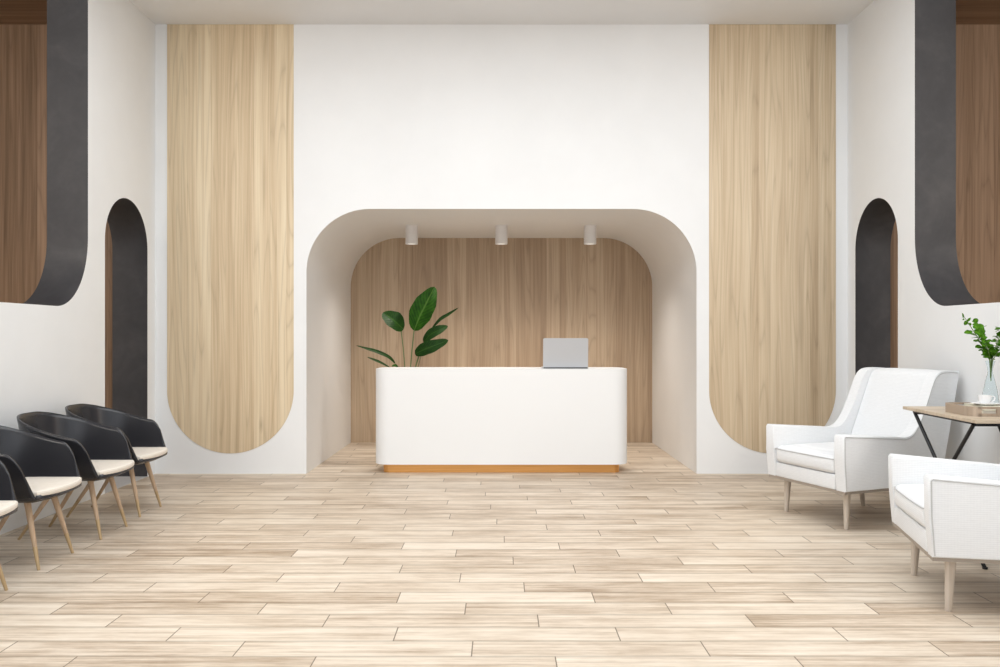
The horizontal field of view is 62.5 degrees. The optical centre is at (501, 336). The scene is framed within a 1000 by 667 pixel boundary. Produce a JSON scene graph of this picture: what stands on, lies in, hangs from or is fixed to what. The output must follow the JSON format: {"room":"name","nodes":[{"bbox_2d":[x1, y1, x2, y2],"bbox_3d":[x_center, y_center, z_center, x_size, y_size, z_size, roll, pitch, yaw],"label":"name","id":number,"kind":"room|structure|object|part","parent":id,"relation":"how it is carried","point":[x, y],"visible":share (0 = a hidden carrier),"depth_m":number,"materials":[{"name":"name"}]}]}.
{"room":"lobby","nodes":[
{"label":"lobby","id":0,"kind":"room"},
{"bbox_2d":[0,0,46,24],"bbox_3d":[-5.192,-3.159,2.550,2.815,0.100,11.500,0,0,0],"label":"ceiling","id":1,"kind":"structure","parent":0,"point":[12,12],"depth_m":7.90,"materials":[{"name":"brown wood"}]},
{"bbox_2d":[0,0,154,534],"bbox_3d":[-3.614,-0.875,2.525,0.342,4.469,11.450,0,0,0],"label":"wall","id":2,"kind":"structure","parent":0,"point":[101,53],"depth_m":6.94,"materials":[{"name":"white paint"}]},
{"bbox_2d":[0,443,999,666],"bbox_3d":[0.000,1.410,3.730,13.400,0.100,13.860,0,0,0],"label":"floor","id":3,"kind":"structure","parent":0,"point":[347,561],"depth_m":4.68,"materials":[{"name":"brown wood"}]},
{"bbox_2d":[0,460,17,590],"bbox_3d":[-2.921,0.944,4.235,0.689,0.841,0.630,0,0,0],"label":"tub chair","id":4,"kind":"object","parent":3,"relation":"on","point":[8,501],"visible":1,"depth_m":4.50,"materials":[{"name":"black plastic"}]},
{"bbox_2d":[0,425,81,570],"bbox_3d":[-2.961,0.944,4.995,0.689,0.841,0.630,0,0,0],"label":"tub chair","id":5,"kind":"object","parent":3,"relation":"on","point":[40,468],"visible":0.86,"depth_m":5.24,"materials":[{"name":"black plastic"}]},
{"bbox_3d":[-3.072,1.087,5.151,0.211,0.299,0.038,0,0,13],"label":"leg","id":6,"kind":"part","parent":5,"relation":"part of","materials":[{"name":"brown wood"}]},
{"bbox_3d":[-2.769,1.088,4.841,0.110,0.290,0.037,0,0,32],"label":"leg","id":7,"kind":"part","parent":5,"relation":"part of","materials":[{"name":"brown wood"}]},
{"bbox_3d":[-2.769,1.088,5.149,0.110,0.290,0.037,0,0,-32],"label":"leg","id":8,"kind":"part","parent":5,"relation":"part of","materials":[{"name":"brown wood"}]},
{"bbox_2d":[17,411,133,539],"bbox_3d":[-2.951,0.944,5.720,0.689,0.841,0.630,0,0,0],"label":"tub chair","id":9,"kind":"object","parent":3,"relation":"on","point":[101,452],"visible":0.57,"depth_m":5.87,"materials":[{"name":"black plastic"}]},
{"bbox_3d":[-3.063,1.087,5.569,0.211,0.299,0.038,0,0,-10],"label":"leg","id":10,"kind":"part","parent":9,"relation":"part of","materials":[{"name":"brown wood"}]},
{"bbox_3d":[-3.062,1.087,5.876,0.211,0.299,0.038,0,0,13],"label":"leg","id":11,"kind":"part","parent":9,"relation":"part of","materials":[{"name":"brown wood"}]},
{"bbox_3d":[-2.759,1.088,5.566,0.110,0.290,0.037,0,0,32],"label":"leg","id":12,"kind":"part","parent":9,"relation":"part of","materials":[{"name":"brown wood"}]},
{"bbox_3d":[-2.759,1.088,5.874,0.110,0.290,0.037,0,0,-32],"label":"leg","id":13,"kind":"part","parent":9,"relation":"part of","materials":[{"name":"brown wood"}]},
{"bbox_2d":[65,404,167,516],"bbox_3d":[-2.991,0.944,6.410,0.689,0.841,0.630,0,0,0],"label":"tub chair","id":14,"kind":"object","parent":3,"relation":"on","point":[144,437],"visible":0.52,"depth_m":6.62,"materials":[{"name":"black plastic"}]},
{"bbox_3d":[-3.103,1.087,6.259,0.211,0.299,0.038,0,0,-10],"label":"leg","id":15,"kind":"part","parent":14,"relation":"part of","materials":[{"name":"brown wood"}]},
{"bbox_3d":[-3.103,1.087,6.566,0.211,0.299,0.038,0,0,13],"label":"leg","id":16,"kind":"part","parent":14,"relation":"part of","materials":[{"name":"brown wood"}]},
{"bbox_3d":[-2.799,1.088,6.256,0.110,0.290,0.037,0,0,32],"label":"leg","id":17,"kind":"part","parent":14,"relation":"part of","materials":[{"name":"brown wood"}]},
{"bbox_3d":[-2.799,1.088,6.564,0.110,0.290,0.037,0,0,-32],"label":"leg","id":18,"kind":"part","parent":14,"relation":"part of","materials":[{"name":"brown wood"}]},
{"bbox_2d":[356,287,457,366],"bbox_3d":[-1.054,0.395,9.300,1.132,1.931,0.390,0,0,0],"label":"potted plant","id":19,"kind":"object","parent":3,"relation":"on","point":[421,311],"visible":0.59,"depth_m":9.26,"materials":[{"name":"green plant"}]},
{"bbox_3d":[-1.068,0.468,9.287,0.144,1.127,0.024,0,0,17],"label":"stem","id":20,"kind":"part","parent":19,"relation":"part of","materials":[{"name":"green"}]},
{"bbox_3d":[-1.016,0.474,9.293,0.073,1.112,0.035,0,0,-33],"label":"stem","id":21,"kind":"part","parent":19,"relation":"part of","materials":[{"name":"green"}]},
{"bbox_2d":[376,367,626,471],"bbox_3d":[0.000,0.840,8.480,2.540,1.040,0.560,0,0,0],"label":"reception desk","id":22,"kind":"object","parent":3,"relation":"on","point":[429,419],"visible":1,"depth_m":8.20,"materials":[{"name":"white paint"}]},
{"bbox_2d":[541,338,587,368],"bbox_3d":[0.650,0.166,8.495,0.464,0.309,0.330,0,0,0],"label":"laptop","id":23,"kind":"object","parent":22,"relation":"on","point":[558,353],"visible":1,"depth_m":8.35,"materials":[{"name":"silver metal"}]},
{"bbox_2d":[766,367,958,529],"bbox_3d":[2.740,0.805,6.270,1.123,1.118,0.838,0,0,-20],"label":"armchair","id":24,"kind":"object","parent":3,"relation":"on","point":[848,456],"visible":0.94,"depth_m":6.10,"materials":[{"name":"white fabric"}]},
{"bbox_3d":[2.228,1.226,6.413,0.055,0.270,0.053,0,0,-20],"label":"leg","id":25,"kind":"part","parent":24,"relation":"part of","materials":[{"name":"beige wood"}]},
{"bbox_2d":[777,442,834,473],"bbox_3d":[2.535,0.890,6.194,0.686,0.152,0.630,0,0,-20],"label":"seat cushion","id":26,"kind":"object","parent":24,"relation":"on","point":[809,457],"depth_m":6.09,"materials":[{"name":"white fabric"}]},
{"bbox_3d":[2.565,1.022,6.205,0.712,0.107,0.631,0,0,-20],"label":"rail","id":27,"kind":"part","parent":24,"relation":"part of","materials":[{"name":"white fabric"}]},
{"bbox_3d":[2.619,0.661,6.601,1.122,0.827,0.095,0,0,-19],"label":"arm","id":28,"kind":"part","parent":24,"relation":"part of","materials":[{"name":"white fabric"}]},
{"bbox_3d":[2.655,1.084,6.238,0.891,0.020,0.805,0,0,-20],"label":"frame","id":29,"kind":"part","parent":24,"relation":"part of","materials":[{"name":"white fabric"}]},
{"bbox_3d":[2.444,1.226,5.828,0.055,0.270,0.054,0,0,-20],"label":"leg","id":30,"kind":"part","parent":24,"relation":"part of","materials":[{"name":"beige wood"}]},
{"bbox_3d":[2.890,1.226,6.624,0.081,0.275,0.050,0,0,-20],"label":"leg","id":31,"kind":"part","parent":24,"relation":"part of","materials":[{"name":"beige wood"}]},
{"bbox_3d":[3.044,0.658,6.382,0.451,0.824,0.596,0,0,-20],"label":"backrest","id":32,"kind":"part","parent":24,"relation":"part of","materials":[{"name":"white fabric"}]},
{"bbox_3d":[2.864,0.661,5.940,1.122,0.827,0.095,0,0,-22],"label":"arm","id":33,"kind":"part","parent":24,"relation":"part of","materials":[{"name":"white fabric"}]},
{"bbox_2d":[888,453,999,611],"bbox_3d":[2.717,0.805,4.300,1.123,1.118,0.838,0,0,13],"label":"armchair","id":34,"kind":"object","parent":3,"relation":"on","point":[948,510],"visible":1,"depth_m":4.01,"materials":[{"name":"white fabric"}]},
{"bbox_2d":[894,484,925,527],"bbox_3d":[2.504,0.890,4.348,0.686,0.152,0.630,0,0,13],"label":"seat cushion","id":35,"kind":"object","parent":34,"relation":"on","point":[909,499],"depth_m":4.41,"materials":[{"name":"white fabric"}]},
{"bbox_3d":[2.535,1.022,4.341,0.712,0.107,0.631,0,0,13],"label":"rail","id":36,"kind":"part","parent":34,"relation":"part of","materials":[{"name":"white fabric"}]},
{"bbox_3d":[2.365,1.226,4.698,0.055,0.270,0.053,0,0,13],"label":"leg","id":37,"kind":"part","parent":34,"relation":"part of","materials":[{"name":"beige wood"}]},
{"bbox_3d":[2.796,0.661,4.644,1.122,0.827,0.095,0,0,14],"label":"arm","id":38,"kind":"part","parent":34,"relation":"part of","materials":[{"name":"white fabric"}]},
{"bbox_3d":[2.628,1.084,4.320,0.891,0.020,0.805,0,0,13],"label":"frame","id":39,"kind":"part","parent":34,"relation":"part of","materials":[{"name":"white fabric"}]},
{"bbox_3d":[2.229,1.226,4.090,0.055,0.270,0.053,0,0,13],"label":"leg","id":40,"kind":"part","parent":34,"relation":"part of","materials":[{"name":"beige wood"}]},
{"bbox_3d":[2.642,0.661,3.956,1.122,0.827,0.095,0,0,11],"label":"arm","id":41,"kind":"part","parent":34,"relation":"part of","materials":[{"name":"white fabric"}]},
{"bbox_2d":[903,406,999,569],"bbox_3d":[3.062,0.922,5.229,0.600,0.884,0.955,0,0,3],"label":"side table","id":42,"kind":"object","parent":3,"relation":"on","point":[934,411],"visible":0.52,"depth_m":5.06,"materials":[{"name":"brown wood"}]},
{"bbox_3d":[3.052,0.513,5.209,0.540,0.024,0.778,0,0,2],"label":"frame","id":43,"kind":"part","parent":42,"relation":"part of","materials":[{"name":"black metal"}]},
{"bbox_2d":[945,402,999,416],"bbox_3d":[2.975,0.451,5.147,0.280,0.058,0.365,0,0,4],"label":"serving tray","id":44,"kind":"object","parent":42,"relation":"on","point":[951,407],"visible":0.78,"depth_m":5.01,"materials":[{"name":"brown wood"}]},
{"bbox_2d":[982,410,995,412],"bbox_3d":[3.020,0.459,5.147,0.150,0.024,0.270,0,0,4],"label":"book","id":45,"kind":"object","parent":44,"relation":"on","point":[983,411],"visible":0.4,"depth_m":5.02,"materials":[{"name":"beige paper"}]},
{"bbox_2d":[964,403,999,409],"bbox_3d":[3.020,0.435,5.147,0.140,0.022,0.260,0,0,7],"label":"book","id":46,"kind":"object","parent":45,"relation":"on","point":[965,404],"visible":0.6,"depth_m":5.10,"materials":[{"name":"beige paper"}]},
{"bbox_2d":[970,402,999,405],"bbox_3d":[3.011,0.417,5.130,0.160,0.014,0.160,0,0,0],"label":"saucer","id":47,"kind":"object","parent":46,"relation":"on","point":[976,403],"visible":0.88,"depth_m":5.10,"materials":[{"name":"white ceramic"}]},
{"bbox_2d":[977,395,994,403],"bbox_3d":[3.010,0.390,5.125,0.077,0.056,0.089,0,0,-37],"label":"coffee cup","id":48,"kind":"object","parent":47,"relation":"on","point":[984,399],"visible":0.91,"depth_m":5.11,"materials":[{"name":"white ceramic"}]},
{"bbox_2d":[982,361,998,402],"bbox_3d":[3.238,0.319,5.460,0.110,0.322,0.110,0,0,0],"label":"glass vase","id":49,"kind":"object","parent":46,"relation":"on","point":[990,388],"visible":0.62,"depth_m":5.44,"materials":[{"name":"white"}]},
{"bbox_2d":[962,313,999,360],"bbox_3d":[3.249,0.067,5.460,0.447,0.449,0.226,0,0,0],"label":"leafy branches","id":50,"kind":"object","parent":49,"relation":"in","point":[988,349],"visible":1,"depth_m":5.42,"materials":[{"name":"green plant"}]},
{"bbox_2d":[0,25,999,473],"bbox_3d":[0.000,-0.875,8.260,13.200,4.469,0.120,0,0,0],"label":"wall","id":51,"kind":"structure","parent":0,"point":[387,117],"depth_m":8.20,"materials":[{"name":"white paint"}]},
{"bbox_2d":[167,24,293,452],"bbox_3d":[-2.695,-0.976,8.197,1.258,4.265,0.006,0,0,0],"label":"wall panel","id":52,"kind":"object","parent":51,"relation":"attached to","point":[230,87],"visible":1,"depth_m":8.20,"materials":[{"name":"brown wood"}]},
{"bbox_2d":[309,211,693,471],"bbox_3d":[0.001,-0.007,9.465,4.082,2.734,2.290,0,0,0],"label":"archway","id":53,"kind":"object","parent":51,"relation":"in","point":[337,252],"visible":0.83,"depth_m":9.20,"materials":[{"name":"paint"}]},
{"bbox_2d":[405,225,417,244],"bbox_3d":[-1.030,-1.169,9.460,0.142,0.209,0.142,0,0,0],"label":"ceiling spotlight","id":54,"kind":"object","parent":53,"relation":"attached to","point":[411,231],"visible":1,"depth_m":9.40,"materials":[{"name":"white metal"}]},
{"bbox_2d":[495,225,507,244],"bbox_3d":[0.000,-1.169,9.460,0.142,0.209,0.142,0,0,0],"label":"ceiling spotlight","id":55,"kind":"object","parent":53,"relation":"attached to","point":[501,231],"visible":1,"depth_m":9.40,"materials":[{"name":"white metal"}]},
{"bbox_2d":[584,225,595,244],"bbox_3d":[1.018,-1.169,9.460,0.142,0.209,0.142,0,0,0],"label":"ceiling spotlight","id":56,"kind":"object","parent":53,"relation":"attached to","point":[589,230],"visible":1,"depth_m":9.40,"materials":[{"name":"white metal"}]},
{"bbox_2d":[709,24,835,452],"bbox_3d":[2.695,-0.976,8.197,1.260,4.265,0.006,0,0,0],"label":"wall panel","id":57,"kind":"object","parent":51,"relation":"attached to","point":[772,87],"visible":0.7,"depth_m":8.20,"materials":[{"name":"brown wood"}]},
{"bbox_2d":[351,238,651,442],"bbox_3d":[0.001,-0.007,10.650,4.082,2.734,0.080,0,0,0],"label":"wall","id":58,"kind":"structure","parent":0,"point":[518,294],"depth_m":10.61,"materials":[{"name":"brown wood"}]},
{"bbox_2d":[129,0,873,24],"bbox_3d":[0.000,-3.159,2.550,6.886,0.100,11.500,0,0,0],"label":"ceiling","id":59,"kind":"structure","parent":0,"point":[160,12],"depth_m":7.90,"materials":[{"name":"paint"}]},
{"bbox_2d":[847,0,999,463],"bbox_3d":[3.614,-0.875,2.525,0.342,4.469,11.450,0,0,0],"label":"wall","id":60,"kind":"structure","parent":0,"point":[901,54],"depth_m":6.92,"materials":[{"name":"white paint"}]},
{"bbox_2d":[956,0,999,24],"bbox_3d":[5.192,-3.159,2.550,2.815,0.100,11.500,0,0,0],"label":"ceiling","id":61,"kind":"structure","parent":0,"point":[968,12],"depth_m":7.90,"materials":[{"name":"brown wood"}]}
]}

